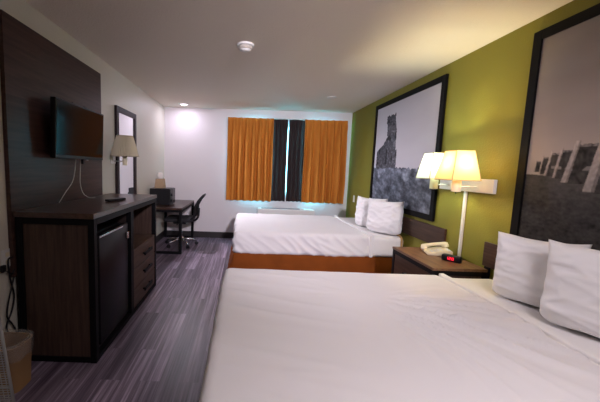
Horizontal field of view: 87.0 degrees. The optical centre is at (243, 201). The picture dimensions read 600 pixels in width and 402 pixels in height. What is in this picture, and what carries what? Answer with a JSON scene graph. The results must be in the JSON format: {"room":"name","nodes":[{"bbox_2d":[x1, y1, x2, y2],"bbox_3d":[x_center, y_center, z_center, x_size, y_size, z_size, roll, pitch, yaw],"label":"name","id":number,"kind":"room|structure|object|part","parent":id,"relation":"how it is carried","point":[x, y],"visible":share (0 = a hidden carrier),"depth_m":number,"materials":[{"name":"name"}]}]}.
{"room":"hotel room","nodes":[
{"label":"hotel room","id":0,"kind":"room"},
{"bbox_2d":[0,0,164,331],"bbox_3d":[-1.583,-0.121,2.022,0.120,2.440,8.076,2,6,0],"label":"wall","id":1,"kind":"structure","parent":0,"point":[116,89],"depth_m":3.41,"materials":[{"name":"beige paint"}]},
{"bbox_2d":[0,248,9,266],"bbox_3d":[-1.534,0.369,2.016,0.008,0.118,0.100,2,6,0],"label":"wall outlet","id":2,"kind":"object","parent":1,"relation":"attached to","point":[5,254],"visible":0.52,"depth_m":2.00,"materials":[{"name":"white plastic"}]},
{"bbox_2d":[0,257,19,331],"bbox_3d":[-1.528,0.723,2.067,0.027,0.731,0.176,2,6,0],"label":"power cord","id":3,"kind":"object","parent":1,"relation":"attached to","point":[3,269],"visible":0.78,"depth_m":2.02,"materials":[{"name":"black plastic"}]},
{"bbox_2d":[0,9,102,276],"bbox_3d":[-1.499,-0.396,2.605,0.029,1.668,1.295,2,6,0],"label":"wall panel","id":4,"kind":"object","parent":1,"relation":"attached to","point":[33,69],"visible":0.55,"depth_m":2.21,"materials":[{"name":"laminate"}]},
{"bbox_2d":[50,96,103,202],"bbox_3d":[-1.430,-0.410,2.684,0.106,0.806,0.776,2,6,0],"label":"television","id":5,"kind":"object","parent":4,"relation":"attached to","point":[76,131],"visible":1,"depth_m":2.54,"materials":[{"name":"black plastic"}]},
{"bbox_3d":[-1.468,-0.177,2.586,0.014,0.362,0.236,2,6,5],"label":"cord","id":6,"kind":"part","parent":5,"relation":"part of","materials":[{"name":"white plastic"}]},
{"bbox_3d":[-1.401,-0.582,2.666,0.057,0.445,0.776,2,6,0],"label":"casing","id":7,"kind":"part","parent":5,"relation":"part of","materials":[{"name":"black plastic"}]},
{"bbox_3d":[-1.432,-0.201,2.847,0.019,0.357,0.173,3,6,14],"label":"cord","id":8,"kind":"part","parent":5,"relation":"part of","materials":[{"name":"white plastic"}]},
{"bbox_2d":[110,135,138,164],"bbox_3d":[-1.332,-0.556,3.426,0.352,0.322,0.327,2,6,0],"label":"wall sconce","id":9,"kind":"object","parent":1,"relation":"attached to","point":[124,146],"visible":1,"depth_m":3.32,"materials":[{"name":"beige fabric"}]},
{"bbox_3d":[-1.497,-0.499,3.557,0.027,0.140,0.080,2,6,0],"label":"wall plate","id":10,"kind":"part","parent":9,"relation":"part of","materials":[{"name":"white plastic"}]},
{"bbox_2d":[122,156,126,164],"bbox_3d":[-1.311,-0.474,3.424,0.050,0.160,0.050,2,6,0],"label":"socket","id":11,"kind":"object","parent":9,"relation":"attached to","point":[124,158],"depth_m":3.41,"materials":[{"name":"beige plastic"}]},
{"bbox_2d":[114,105,136,193],"bbox_3d":[-1.494,-0.525,3.962,0.031,1.236,0.650,2,6,0],"label":"wall mirror","id":12,"kind":"object","parent":1,"relation":"attached to","point":[125,120],"visible":0.55,"depth_m":3.92,"materials":[{"name":"black mirror"}]},
{"bbox_2d":[119,112,133,193],"bbox_3d":[-1.500,-0.525,3.962,0.016,1.106,0.520,2,6,0],"label":"mirror glass","id":13,"kind":"object","parent":12,"relation":"attached to","point":[126,121],"depth_m":3.95,"materials":[{"name":"silver metal"}]},
{"bbox_2d":[156,231,163,242],"bbox_3d":[-1.554,1.036,2.129,0.012,0.118,7.804,2,6,0],"label":"baseboard","id":14,"kind":"structure","parent":1,"relation":"attached to","point":[160,236],"depth_m":5.72,"materials":[{"name":"black plastic"}]},
{"bbox_2d":[0,237,234,401],"bbox_3d":[0.181,1.198,2.157,3.730,0.100,8.076,2,6,0],"label":"floor","id":15,"kind":"structure","parent":0,"point":[160,354],"depth_m":2.33,"materials":[{"name":"grey laminate"}]},
{"bbox_2d":[0,317,15,401],"bbox_3d":[-1.375,0.829,1.635,0.309,0.666,0.050,2,6,0],"label":"panel","id":16,"kind":"object","parent":15,"relation":"on","point":[10,386],"visible":1,"depth_m":1.65,"materials":[{"name":"grey"}]},
{"bbox_2d":[0,332,32,394],"bbox_3d":[-1.436,0.969,1.883,0.256,0.312,0.214,2,6,0],"label":"trash bin","id":17,"kind":"object","parent":15,"relation":"on","point":[18,344],"visible":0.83,"depth_m":1.87,"materials":[{"name":"brown plastic"}]},
{"bbox_2d":[13,193,156,363],"bbox_3d":[-1.234,0.514,2.787,0.542,1.037,1.459,2,6,0],"label":"dresser","id":18,"kind":"object","parent":15,"relation":"on","point":[56,244],"visible":0.9,"depth_m":2.10,"materials":[{"name":"laminate"}]},
{"bbox_3d":[-1.250,0.607,2.098,0.432,0.918,0.020,2,6,0],"label":"panel","id":19,"kind":"part","parent":18,"relation":"part of","materials":[{"name":"brown laminate"}]},
{"bbox_2d":[97,222,128,344],"bbox_3d":[-1.219,0.606,2.435,0.462,0.814,0.535,2,6,0],"label":"mini fridge","id":20,"kind":"object","parent":18,"relation":"on","point":[112,237],"visible":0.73,"depth_m":2.38,"materials":[{"name":"black plastic"}]},
{"bbox_3d":[-0.992,0.227,2.336,0.008,0.014,0.410,2,6,0],"label":"trim","id":21,"kind":"part","parent":20,"relation":"part of","materials":[{"name":"silver metal"}]},
{"bbox_2d":[105,197,125,201],"bbox_3d":[-1.140,-0.015,2.763,0.052,0.022,0.200,4,7,22],"label":"remote control","id":22,"kind":"object","parent":18,"relation":"on","point":[119,198],"visible":1,"depth_m":2.73,"materials":[{"name":"black plastic"}]},
{"bbox_3d":[-1.245,0.459,3.481,0.432,0.918,0.020,2,6,0],"label":"panel","id":23,"kind":"part","parent":18,"relation":"part of","materials":[{"name":"brown laminate"}]},
{"bbox_3d":[-1.018,0.868,3.168,0.024,0.178,0.662,2,6,0],"label":"drawer","id":24,"kind":"part","parent":18,"relation":"part of","materials":[{"name":"laminate"}]},
{"bbox_3d":[-1.012,0.685,3.148,0.024,0.178,0.662,2,6,0],"label":"drawer","id":25,"kind":"part","parent":18,"relation":"part of","materials":[{"name":"laminate"}]},
{"bbox_3d":[-1.007,0.509,3.129,0.024,0.164,0.662,2,6,0],"label":"drawer","id":26,"kind":"part","parent":18,"relation":"part of","materials":[{"name":"laminate"}]},
{"bbox_2d":[134,234,154,250],"bbox_3d":[-1.233,0.410,3.109,0.478,0.018,0.688,2,6,0],"label":"cubby shelf","id":27,"kind":"object","parent":18,"relation":"attached to","point":[140,240],"depth_m":3.21,"materials":[{"name":"laminate"}]},
{"bbox_3d":[-0.991,0.863,3.203,0.033,0.028,0.240,2,6,0],"label":"handle","id":28,"kind":"part","parent":18,"relation":"part of","materials":[{"name":"black metal"}]},
{"bbox_3d":[-0.985,0.680,3.184,0.033,0.028,0.240,2,6,0],"label":"handle","id":29,"kind":"part","parent":18,"relation":"part of","materials":[{"name":"black metal"}]},
{"bbox_3d":[-0.979,0.504,3.165,0.033,0.028,0.240,2,6,0],"label":"handle","id":30,"kind":"part","parent":18,"relation":"part of","materials":[{"name":"black metal"}]},
{"bbox_2d":[156,200,193,253],"bbox_3d":[-1.238,0.396,5.367,0.560,0.722,1.180,2,6,0],"label":"desk","id":31,"kind":"object","parent":15,"relation":"on","point":[179,206],"visible":0.57,"depth_m":4.87,"materials":[{"name":"laminate"}]},
{"bbox_2d":[150,187,174,205],"bbox_3d":[-1.325,-0.081,5.125,0.357,0.272,0.340,2,6,0],"label":"microwave","id":32,"kind":"object","parent":31,"relation":"on","point":[165,196],"visible":0.87,"depth_m":4.96,"materials":[{"name":"black plastic"}]},
{"bbox_2d":[155,172,165,187],"bbox_3d":[-1.360,-0.343,5.057,0.150,0.259,0.150,2,6,0],"label":"tissue box","id":33,"kind":"object","parent":32,"relation":"on","point":[159,182],"visible":0.97,"depth_m":5.00,"materials":[{"name":"beige cardboard"}]},
{"bbox_3d":[-1.177,-0.090,5.181,0.014,0.248,0.215,2,6,0],"label":"door","id":34,"kind":"part","parent":32,"relation":"part of","materials":[{"name":"black"}]},
{"bbox_3d":[-1.494,0.343,5.933,0.045,0.692,0.045,2,6,0],"label":"leg","id":35,"kind":"part","parent":31,"relation":"part of","materials":[{"name":"black metal"}]},
{"bbox_3d":[-1.251,0.798,4.839,0.470,0.035,0.045,2,6,0],"label":"rail","id":36,"kind":"part","parent":31,"relation":"part of","materials":[{"name":"black metal"}]},
{"bbox_3d":[-1.230,0.147,4.769,0.470,0.040,0.045,2,6,0],"label":"rail","id":37,"kind":"part","parent":31,"relation":"part of","materials":[{"name":"black metal"}]},
{"bbox_3d":[-1.247,0.677,5.968,0.470,0.035,0.045,2,6,0],"label":"rail","id":38,"kind":"part","parent":31,"relation":"part of","materials":[{"name":"black metal"}]},
{"bbox_3d":[-0.983,0.480,4.804,0.045,0.692,0.045,2,6,0],"label":"leg","id":39,"kind":"part","parent":31,"relation":"part of","materials":[{"name":"black metal"}]},
{"bbox_3d":[-0.980,0.359,5.933,0.045,0.692,0.045,2,6,0],"label":"leg","id":40,"kind":"part","parent":31,"relation":"part of","materials":[{"name":"black metal"}]},
{"bbox_2d":[164,193,205,248],"bbox_3d":[-1.016,0.316,5.360,0.711,0.897,0.554,2,6,0],"label":"office chair","id":41,"kind":"object","parent":15,"relation":"on","point":[171,218],"visible":0.92,"depth_m":5.22,"materials":[{"name":"black fabric"}]},
{"bbox_3d":[-1.095,0.297,5.335,0.470,0.065,0.460,2,6,0],"label":"seat","id":42,"kind":"part","parent":41,"relation":"part of","materials":[{"name":"black fabric"}]},
{"bbox_3d":[-0.794,0.098,5.313,0.236,0.440,0.476,2,6,0],"label":"frame","id":43,"kind":"part","parent":41,"relation":"part of","materials":[{"name":"black plastic"}]},
{"bbox_3d":[-0.776,0.098,5.313,0.245,0.415,0.450,2,6,0],"label":"backrest","id":44,"kind":"part","parent":41,"relation":"part of","materials":[{"name":"black plastic"}]},
{"bbox_2d":[257,207,313,214],"bbox_3d":[0.776,0.452,5.890,1.050,0.627,0.183,2,6,0],"label":"air conditioner","id":45,"kind":"object","parent":15,"relation":"on","point":[286,211],"visible":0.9,"depth_m":5.77,"materials":[{"name":"white plastic"}]},
{"bbox_2d":[261,207,299,209],"bbox_3d":[0.686,0.141,5.849,0.720,0.005,0.136,2,6,0],"label":"grille","id":46,"kind":"object","parent":45,"relation":"attached to","point":[262,208],"depth_m":5.78,"materials":[{"name":"grey plastic"}]},
{"bbox_2d":[227,213,402,273],"bbox_3d":[0.853,0.605,4.494,2.144,0.614,1.587,2,6,0],"label":"bed","id":47,"kind":"object","parent":15,"relation":"on","point":[259,241],"visible":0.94,"depth_m":3.74,"materials":[{"name":"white fabric"}]},
{"bbox_2d":[355,196,387,225],"bbox_3d":[1.736,0.153,4.261,0.200,0.417,0.450,-2,7,-34],"label":"pillow","id":48,"kind":"object","parent":47,"relation":"on","point":[361,214],"visible":0.43,"depth_m":4.28,"materials":[{"name":"white fabric"}]},
{"bbox_3d":[0.905,0.450,4.483,2.048,0.265,1.540,2,6,0],"label":"mattress","id":49,"kind":"part","parent":47,"relation":"part of","materials":[{"name":"white fabric"}]},
{"bbox_2d":[366,198,403,234],"bbox_3d":[1.744,0.191,3.866,0.217,0.422,0.460,-2,7,-35],"label":"pillow","id":50,"kind":"object","parent":47,"relation":"on","point":[384,217],"visible":1,"depth_m":3.77,"materials":[{"name":"white fabric"}]},
{"bbox_2d":[199,268,599,401],"bbox_3d":[0.834,0.895,1.662,2.164,0.638,1.582,2,6,0],"label":"bed","id":51,"kind":"object","parent":15,"relation":"on","point":[278,335],"visible":0.99,"depth_m":1.38,"materials":[{"name":"white fabric"}]},
{"bbox_3d":[0.885,0.754,1.644,2.068,0.248,1.541,2,6,0],"label":"mattress","id":52,"kind":"part","parent":51,"relation":"part of","materials":[{"name":"white fabric"}]},
{"bbox_2d":[492,231,591,307],"bbox_3d":[1.760,0.421,1.875,0.197,0.417,0.415,-2,7,-32],"label":"pillow","id":53,"kind":"object","parent":51,"relation":"on","point":[520,270],"visible":0.61,"depth_m":1.88,"materials":[{"name":"white fabric"}]},
{"bbox_2d":[540,239,599,337],"bbox_3d":[1.742,0.449,1.501,0.221,0.441,0.455,-2,7,-31],"label":"pillow","id":54,"kind":"object","parent":51,"relation":"on","point":[570,298],"visible":1,"depth_m":1.53,"materials":[{"name":"white fabric"}]},
{"bbox_2d":[401,216,446,246],"bbox_3d":[1.935,0.562,4.217,0.022,0.838,2.380,2,6,0],"label":"headboard","id":55,"kind":"object","parent":15,"relation":"on","point":[429,233],"visible":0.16,"depth_m":3.34,"materials":[{"name":"laminate"}]},
{"bbox_2d":[391,246,487,278],"bbox_3d":[1.670,0.808,2.787,0.441,0.637,0.670,2,6,0],"label":"nightstand","id":56,"kind":"object","parent":15,"relation":"on","point":[405,260],"visible":0.31,"depth_m":2.60,"materials":[{"name":"laminate"}]},
{"bbox_3d":[1.487,0.675,2.773,0.020,0.253,0.584,2,6,0],"label":"drawer","id":57,"kind":"part","parent":56,"relation":"part of","materials":[{"name":"laminate"}]},
{"bbox_2d":[420,242,452,255],"bbox_3d":[1.772,0.431,2.856,0.235,0.104,0.190,3,6,14],"label":"telephone","id":58,"kind":"object","parent":56,"relation":"on","point":[435,251],"visible":1,"depth_m":2.87,"materials":[{"name":"beige plastic"}]},
{"bbox_2d":[441,253,463,262],"bbox_3d":[1.790,0.479,2.655,0.170,0.052,0.146,-4,8,-42],"label":"alarm clock","id":59,"kind":"object","parent":56,"relation":"on","point":[448,257],"visible":1,"depth_m":2.60,"materials":[{"name":"black plastic"}]},
{"bbox_3d":[1.677,0.849,2.479,0.355,0.532,0.018,2,6,0],"label":"panel","id":60,"kind":"part","parent":56,"relation":"part of","materials":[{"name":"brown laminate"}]},
{"bbox_2d":[482,242,497,278],"bbox_3d":[1.925,0.866,1.371,0.022,0.838,2.355,2,6,0],"label":"headboard","id":61,"kind":"object","parent":15,"relation":"on","point":[490,249],"visible":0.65,"depth_m":2.44,"materials":[{"name":"laminate"}]},
{"bbox_3d":[1.922,0.842,2.502,0.006,0.646,0.060,2,6,0],"label":"post","id":62,"kind":"part","parent":61,"relation":"part of","materials":[{"name":"black metal"}]},
{"bbox_2d":[164,107,352,231],"bbox_3d":[0.234,-0.485,5.968,3.490,2.440,0.140,2,6,0],"label":"wall","id":63,"kind":"structure","parent":0,"point":[195,139],"depth_m":5.88,"materials":[{"name":"white paint"}]},
{"bbox_2d":[167,230,233,237],"bbox_3d":[0.197,0.677,6.015,3.490,0.118,0.012,2,6,0],"label":"baseboard","id":64,"kind":"structure","parent":63,"relation":"attached to","point":[204,234],"depth_m":6.01,"materials":[{"name":"black plastic"}]},
{"bbox_2d":[285,127,288,191],"bbox_3d":[0.795,-0.786,5.938,1.700,1.240,0.050,2,6,0],"label":"window","id":65,"kind":"structure","parent":63,"relation":"in","point":[288,127],"depth_m":5.92,"materials":[{"name":"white glass"}]},
{"bbox_2d":[227,116,348,120],"bbox_3d":[0.804,-1.518,5.737,2.230,0.022,0.094,2,6,0],"label":"rail","id":66,"kind":"object","parent":63,"relation":"attached to","point":[227,116],"visible":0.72,"depth_m":5.69,"materials":[{"name":"white plastic"}]},
{"bbox_2d":[226,117,273,201],"bbox_3d":[0.106,-0.763,5.753,0.836,1.522,0.141,2,6,0],"label":"curtain","id":67,"kind":"object","parent":66,"relation":"hanging from","point":[250,140],"visible":1,"depth_m":5.74,"materials":[{"name":"orange fabric"}]},
{"bbox_2d":[271,119,287,200],"bbox_3d":[0.643,-0.755,5.832,0.313,1.522,0.048,2,6,0],"label":"curtain","id":68,"kind":"object","parent":66,"relation":"hanging from","point":[280,134],"visible":0.81,"depth_m":5.83,"materials":[{"name":"black fabric"}]},
{"bbox_2d":[286,120,304,201],"bbox_3d":[0.975,-0.744,5.835,0.314,1.522,0.047,2,6,0],"label":"curtain","id":69,"kind":"object","parent":66,"relation":"hanging from","point":[296,127],"visible":0.96,"depth_m":5.83,"materials":[{"name":"black fabric"}]},
{"bbox_2d":[301,119,347,203],"bbox_3d":[1.480,-0.720,5.754,0.783,1.522,0.165,2,6,0],"label":"curtain","id":70,"kind":"object","parent":66,"relation":"hanging from","point":[325,141],"visible":1,"depth_m":5.74,"materials":[{"name":"orange fabric"}]},
{"bbox_2d":[24,0,572,112],"bbox_3d":[0.261,-1.326,1.887,3.730,0.100,8.076,2,6,0],"label":"ceiling","id":71,"kind":"structure","parent":0,"point":[304,53],"depth_m":2.63,"materials":[{"name":"beige paint"}]},
{"bbox_2d":[237,41,253,51],"bbox_3d":[0.013,-1.345,2.733,0.150,0.058,0.150,2,6,0],"label":"smoke detector","id":72,"kind":"object","parent":71,"relation":"attached to","point":[244,46],"visible":1,"depth_m":2.69,"materials":[{"name":"white plastic"}]},
{"bbox_2d":[346,0,599,279],"bbox_3d":[2.025,-0.006,2.022,0.120,2.440,8.076,2,6,0],"label":"wall","id":73,"kind":"structure","parent":0,"point":[487,89],"depth_m":2.59,"materials":[{"name":"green paint"}]},
{"bbox_2d":[369,74,448,221],"bbox_3d":[1.968,-0.604,3.924,0.028,1.464,1.635,2,6,0],"label":"framed picture","id":74,"kind":"object","parent":73,"relation":"attached to","point":[410,125],"visible":0.94,"depth_m":3.69,"materials":[{"name":"black paper"}]},
{"bbox_2d":[415,150,497,256],"bbox_3d":[1.773,0.071,2.755,0.377,0.995,0.704,2,6,0],"label":"wall lamp","id":75,"kind":"object","parent":73,"relation":"attached to","point":[456,170],"visible":0.98,"depth_m":2.51,"materials":[{"name":"white fabric"}]},
{"bbox_3d":[1.746,-0.320,2.831,0.222,0.230,0.222,2,6,0],"label":"lamp shade","id":76,"kind":"part","parent":75,"relation":"part of","materials":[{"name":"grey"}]},
{"bbox_2d":[429,179,438,189],"bbox_3d":[1.743,-0.212,2.843,0.068,0.228,0.068,2,6,0],"label":"socket","id":77,"kind":"object","parent":75,"relation":"attached to","point":[434,184],"depth_m":2.82,"materials":[{"name":"beige metal"}]},
{"bbox_2d":[451,180,461,192],"bbox_3d":[1.706,-0.175,2.490,0.068,0.228,0.068,2,6,0],"label":"socket","id":78,"kind":"object","parent":75,"relation":"attached to","point":[456,186],"depth_m":2.47,"materials":[{"name":"beige metal"}]},
{"bbox_3d":[1.710,-0.283,2.478,0.222,0.230,0.222,2,6,0],"label":"lamp shade","id":79,"kind":"part","parent":75,"relation":"part of","materials":[{"name":"beige fabric"}]},
{"bbox_3d":[1.948,0.242,2.777,0.017,0.662,0.028,2,6,0],"label":"cord","id":80,"kind":"part","parent":75,"relation":"part of","materials":[{"name":"white plastic"}]},
{"bbox_3d":[1.954,-0.145,2.748,0.029,0.113,0.670,2,6,0],"label":"wall plate","id":81,"kind":"part","parent":75,"relation":"part of","materials":[{"name":"white plastic"}]},
{"bbox_3d":[1.827,-0.116,2.548,0.266,0.012,0.015,-1,7,-22],"label":"arm","id":82,"kind":"part","parent":75,"relation":"part of","materials":[{"name":"white plastic"}]},
{"bbox_2d":[509,3,599,250],"bbox_3d":[1.960,-0.329,1.380,0.028,1.458,1.628,2,6,0],"label":"framed picture","id":83,"kind":"object","parent":73,"relation":"attached to","point":[557,193],"visible":0.98,"depth_m":1.91,"materials":[{"name":"black paper"}]}
]}

